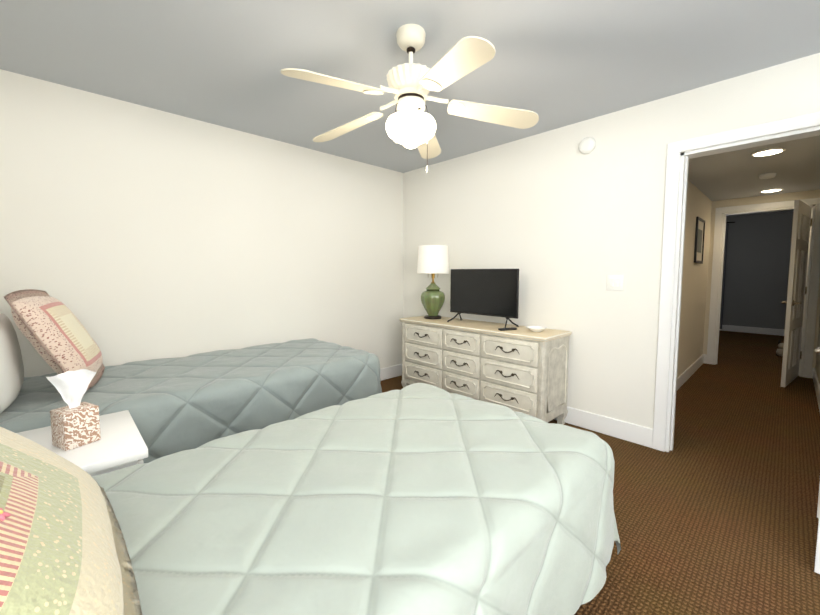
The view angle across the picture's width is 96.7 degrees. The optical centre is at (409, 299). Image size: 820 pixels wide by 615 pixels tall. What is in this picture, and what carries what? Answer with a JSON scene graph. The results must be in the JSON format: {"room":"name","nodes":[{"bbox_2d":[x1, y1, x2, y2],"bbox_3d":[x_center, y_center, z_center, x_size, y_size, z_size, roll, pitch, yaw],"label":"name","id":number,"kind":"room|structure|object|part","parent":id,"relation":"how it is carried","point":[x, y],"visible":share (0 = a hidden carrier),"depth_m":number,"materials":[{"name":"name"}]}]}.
{"room":"bedroom","nodes":[
{"label":"bedroom","id":0,"kind":"room"},
{"bbox_2d":[0,69,402,376],"bbox_3d":[-1.409,-0.200,3.240,3.810,2.440,0.120,-4,6,-44],"label":"wall","id":1,"kind":"structure","parent":0,"point":[131,232],"depth_m":2.81,"materials":[{"name":"paint"}]},
{"bbox_2d":[380,364,401,380],"bbox_3d":[-1.351,0.950,3.284,3.540,0.140,0.015,-4,6,-44],"label":"baseboard","id":2,"kind":"structure","parent":1,"relation":"attached to","point":[396,370],"depth_m":4.35,"materials":[{"name":"white wood"}]},
{"bbox_2d":[0,0,819,172],"bbox_3d":[0.314,-1.337,1.362,3.810,0.100,5.090,-4,6,-44],"label":"ceiling","id":3,"kind":"structure","parent":0,"point":[554,64],"depth_m":1.99,"materials":[{"name":"grey paint"}]},
{"bbox_2d":[281,24,538,172],"bbox_3d":[-0.036,-0.977,1.808,1.224,0.683,1.260,-4,6,-44],"label":"ceiling fan","id":4,"kind":"object","parent":3,"relation":"hanging from","point":[410,123],"visible":1,"depth_m":1.76,"materials":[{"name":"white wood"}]},
{"bbox_3d":[0.005,-0.847,1.843,0.252,0.164,0.252,-4,6,-44],"label":"globe","id":5,"kind":"part","parent":4,"relation":"part of"},
{"bbox_3d":[0.008,-0.806,1.825,0.142,0.339,0.103,-4,6,-44],"label":"chain","id":6,"kind":"part","parent":4,"relation":"part of","materials":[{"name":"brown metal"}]},
{"bbox_2d":[380,330,819,614],"bbox_3d":[3.171,1.028,3.871,11.160,0.100,5.690,-4,6,-44],"label":"floor","id":7,"kind":"structure","parent":0,"point":[715,510],"depth_m":2.03,"materials":[{"name":"carpet"}]},
{"bbox_2d":[16,410,147,476],"bbox_3d":[-1.337,0.855,1.417,0.506,0.600,0.540,-4,6,-44],"label":"nightstand","id":8,"kind":"object","parent":7,"relation":"on","point":[120,444],"visible":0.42,"depth_m":1.38,"materials":[{"name":"white wood"}]},
{"bbox_2d":[46,369,100,450],"bbox_3d":[-1.286,0.411,1.399,0.143,0.287,0.136,-4,6,-44],"label":"tissue box","id":9,"kind":"object","parent":8,"relation":"on","point":[75,423],"visible":1,"depth_m":1.38,"materials":[{"name":"multicoloured cardboard"}]},
{"bbox_2d":[0,289,381,462],"bbox_3d":[-1.347,0.491,2.507,2.287,1.167,1.051,-4,6,-44],"label":"bed","id":10,"kind":"object","parent":7,"relation":"on","point":[178,404],"visible":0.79,"depth_m":2.09,"materials":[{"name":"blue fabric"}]},
{"bbox_2d":[0,312,23,413],"bbox_3d":[-2.049,0.285,1.808,0.169,0.458,0.680,-4,6,-44],"label":"pillow","id":11,"kind":"object","parent":10,"relation":"on","point":[11,362],"depth_m":1.70,"materials":[{"name":"white fabric"}]},
{"bbox_2d":[0,383,620,614],"bbox_3d":[-0.283,0.515,1.160,2.206,1.315,1.234,-4,6,-44],"label":"bed","id":12,"kind":"object","parent":7,"relation":"on","point":[420,499],"visible":1,"depth_m":0.98,"materials":[{"name":"white fabric"}]},
{"bbox_2d":[399,316,571,424],"bbox_3d":[0.602,0.619,3.415,0.482,0.780,1.592,-4,6,-44],"label":"dresser","id":13,"kind":"object","parent":7,"relation":"on","point":[522,369],"visible":1,"depth_m":3.04,"materials":[{"name":"beige wood"}]},
{"bbox_2d":[417,245,448,318],"bbox_3d":[0.239,-0.175,3.788,0.332,0.748,0.332,-4,6,-44],"label":"table lamp","id":14,"kind":"object","parent":13,"relation":"on","point":[432,260],"visible":1,"depth_m":3.68,"materials":[{"name":"green ceramic"}]},
{"bbox_2d":[447,269,518,327],"bbox_3d":[0.659,-0.024,3.354,0.231,0.510,0.735,-4,6,-44],"label":"tv","id":15,"kind":"object","parent":13,"relation":"on","point":[490,292],"visible":0.94,"depth_m":3.31,"materials":[{"name":"black plastic"}]},
{"bbox_2d":[498,327,516,330],"bbox_3d":[0.811,0.246,3.034,0.160,0.018,0.044,-1,4,-19],"label":"remote control","id":16,"kind":"object","parent":13,"relation":"on","point":[507,328],"visible":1,"depth_m":3.02,"materials":[{"name":"black plastic"}]},
{"bbox_2d":[526,326,546,331],"bbox_3d":[1.022,0.243,2.959,0.168,0.034,0.168,-4,6,-44],"label":"dish","id":17,"kind":"object","parent":13,"relation":"on","point":[536,328],"visible":1,"depth_m":2.95,"materials":[{"name":"white ceramic"}]},
{"bbox_2d":[776,340,783,355],"bbox_3d":[5.584,0.735,5.475,0.135,0.250,0.127,-4,6,-44],"label":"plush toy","id":18,"kind":"object","parent":7,"relation":"on","point":[779,352],"visible":0.56,"depth_m":5.47,"materials":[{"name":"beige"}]},
{"bbox_2d":[403,53,819,444],"bbox_3d":[1.644,-0.163,2.729,0.120,2.440,4.850,-4,6,-44],"label":"wall","id":19,"kind":"structure","parent":0,"point":[560,222],"depth_m":2.87,"materials":[{"name":"paint"}]},
{"bbox_2d":[578,137,595,153],"bbox_3d":[1.367,-1.193,2.826,0.042,0.128,0.128,-4,6,-44],"label":"smoke detector","id":20,"kind":"object","parent":19,"relation":"attached to","point":[587,145],"visible":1,"depth_m":2.81,"materials":[{"name":"white plastic"}]},
{"bbox_2d":[554,406,652,447],"bbox_3d":[0.834,0.930,3.555,0.015,0.140,2.615,-4,6,-44],"label":"baseboard","id":21,"kind":"structure","parent":19,"relation":"attached to","point":[630,432],"depth_m":2.81,"materials":[{"name":"white wood"}]},
{"bbox_2d":[606,275,623,290],"bbox_3d":[1.541,-0.124,2.744,0.010,0.116,0.116,-4,6,-44],"label":"light switch","id":22,"kind":"object","parent":19,"relation":"attached to","point":[615,282],"visible":1,"depth_m":2.74,"materials":[{"name":"white plastic"}]},
{"bbox_2d":[652,111,819,451],"bbox_3d":[2.122,0.030,2.245,0.156,2.125,0.960,-4,6,-44],"label":"door frame","id":23,"kind":"structure","parent":19,"relation":"attached to","point":[672,261],"depth_m":2.47,"materials":[{"name":"white wood"}]},
{"bbox_2d":[814,347,819,573],"bbox_3d":[2.010,0.117,1.687,0.811,2.008,0.139,-3,5,-39],"label":"bedroom door","id":24,"kind":"structure","parent":19,"relation":"in","point":[817,556],"depth_m":1.51,"materials":[{"name":"white wood"}]},
{"bbox_2d":[677,180,711,377],"bbox_3d":[2.902,-0.252,3.957,3.400,2.440,0.120,-4,6,-44],"label":"wall","id":25,"kind":"structure","parent":0,"point":[693,302],"depth_m":4.28,"materials":[{"name":"paint"}]},
{"bbox_2d":[676,354,706,390],"bbox_3d":[2.918,0.906,3.952,3.260,0.130,0.030,-4,6,-44],"label":"baseboard","id":26,"kind":"structure","parent":25,"relation":"attached to","point":[685,375],"depth_m":4.39,"materials":[{"name":"white wood"}]},
{"bbox_2d":[694,216,704,263],"bbox_3d":[3.478,-0.699,4.380,0.500,0.530,0.020,-4,6,-44],"label":"framed picture","id":27,"kind":"object","parent":25,"relation":"attached to","point":[699,240],"visible":1,"depth_m":4.37,"materials":[{"name":"black wood"}]},
{"bbox_2d":[688,135,819,200],"bbox_3d":[3.264,-1.375,3.411,3.280,0.320,1.290,-4,6,-44],"label":"ceiling","id":28,"kind":"structure","parent":0,"point":[795,165],"depth_m":3.45,"materials":[{"name":"grey paint"}]},
{"bbox_2d":[750,148,785,156],"bbox_3d":[2.862,-1.174,2.920,0.204,0.010,0.204,-4,6,-44],"label":"recessed light","id":29,"kind":"object","parent":28,"relation":"in","point":[768,152],"visible":0.94,"depth_m":2.91,"materials":[{"name":"white"}]},
{"bbox_2d":[759,173,776,178],"bbox_3d":[3.511,-1.206,3.585,0.128,0.042,0.128,-4,6,-44],"label":"smoke detector","id":30,"kind":"object","parent":28,"relation":"attached to","point":[767,175],"visible":1,"depth_m":3.55,"materials":[{"name":"white plastic"}]},
{"bbox_2d":[759,188,782,192],"bbox_3d":[4.232,-1.272,4.276,0.204,0.010,0.204,-4,6,-44],"label":"recessed light","id":31,"kind":"object","parent":28,"relation":"in","point":[771,190],"visible":0.98,"depth_m":4.26,"materials":[{"name":"white"}]},
{"bbox_2d":[722,212,793,328],"bbox_3d":[7.374,-0.499,7.362,0.120,2.440,4.800,-4,6,-44],"label":"wall","id":32,"kind":"structure","parent":0,"point":[757,269],"depth_m":7.50,"materials":[{"name":"paint"}]},
{"bbox_2d":[719,222,734,328],"bbox_3d":[6.465,-0.510,8.050,0.098,2.282,0.950,-4,6,-44],"label":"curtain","id":33,"kind":"object","parent":32,"relation":"hanging from","point":[724,273],"visible":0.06,"depth_m":7.82,"materials":[{"name":"grey"}]},
{"bbox_2d":[719,325,784,335],"bbox_3d":[7.360,0.659,7.364,0.015,0.130,4.700,-4,6,-44],"label":"baseboard","id":34,"kind":"structure","parent":32,"relation":"attached to","point":[767,331],"depth_m":7.57,"materials":[{"name":"white wood"}]},
{"bbox_2d":[726,209,793,216],"bbox_3d":[6.029,-1.667,5.910,3.950,0.100,4.940,-4,6,-44],"label":"ceiling","id":35,"kind":"structure","parent":0,"point":[759,213],"depth_m":7.31,"materials":[{"name":"grey paint"}]},
{"bbox_2d":[703,189,819,367],"bbox_3d":[4.489,-0.304,4.671,0.120,2.440,1.050,-4,6,-44],"label":"wall","id":36,"kind":"structure","parent":0,"point":[771,198],"depth_m":4.71,"materials":[{"name":"paint"}]},
{"bbox_2d":[706,198,819,377],"bbox_3d":[4.496,-0.146,4.675,0.156,2.125,0.980,-4,6,-44],"label":"door frame","id":37,"kind":"structure","parent":36,"relation":"attached to","point":[809,315],"depth_m":4.45,"materials":[{"name":"white wood"}]},
{"bbox_2d":[780,200,811,386],"bbox_3d":[4.382,-0.060,4.135,0.791,2.008,0.139,-3,5,-36],"label":"door","id":38,"kind":"structure","parent":36,"relation":"in","point":[797,287],"depth_m":4.00,"materials":[{"name":"white wood"}]},
{"bbox_2d":[815,316,819,383],"bbox_3d":[3.713,-0.191,3.116,3.400,2.440,0.120,-4,6,-44],"label":"wall","id":39,"kind":"structure","parent":0,"point":[817,366],"depth_m":4.09,"materials":[{"name":"paint"}]},
{"bbox_2d":[811,368,819,410],"bbox_3d":[3.620,0.960,3.210,3.280,0.130,0.025,-4,6,-44],"label":"baseboard","id":40,"kind":"structure","parent":39,"relation":"attached to","point":[814,375],"depth_m":3.80,"materials":[{"name":"white wood"}]}
]}

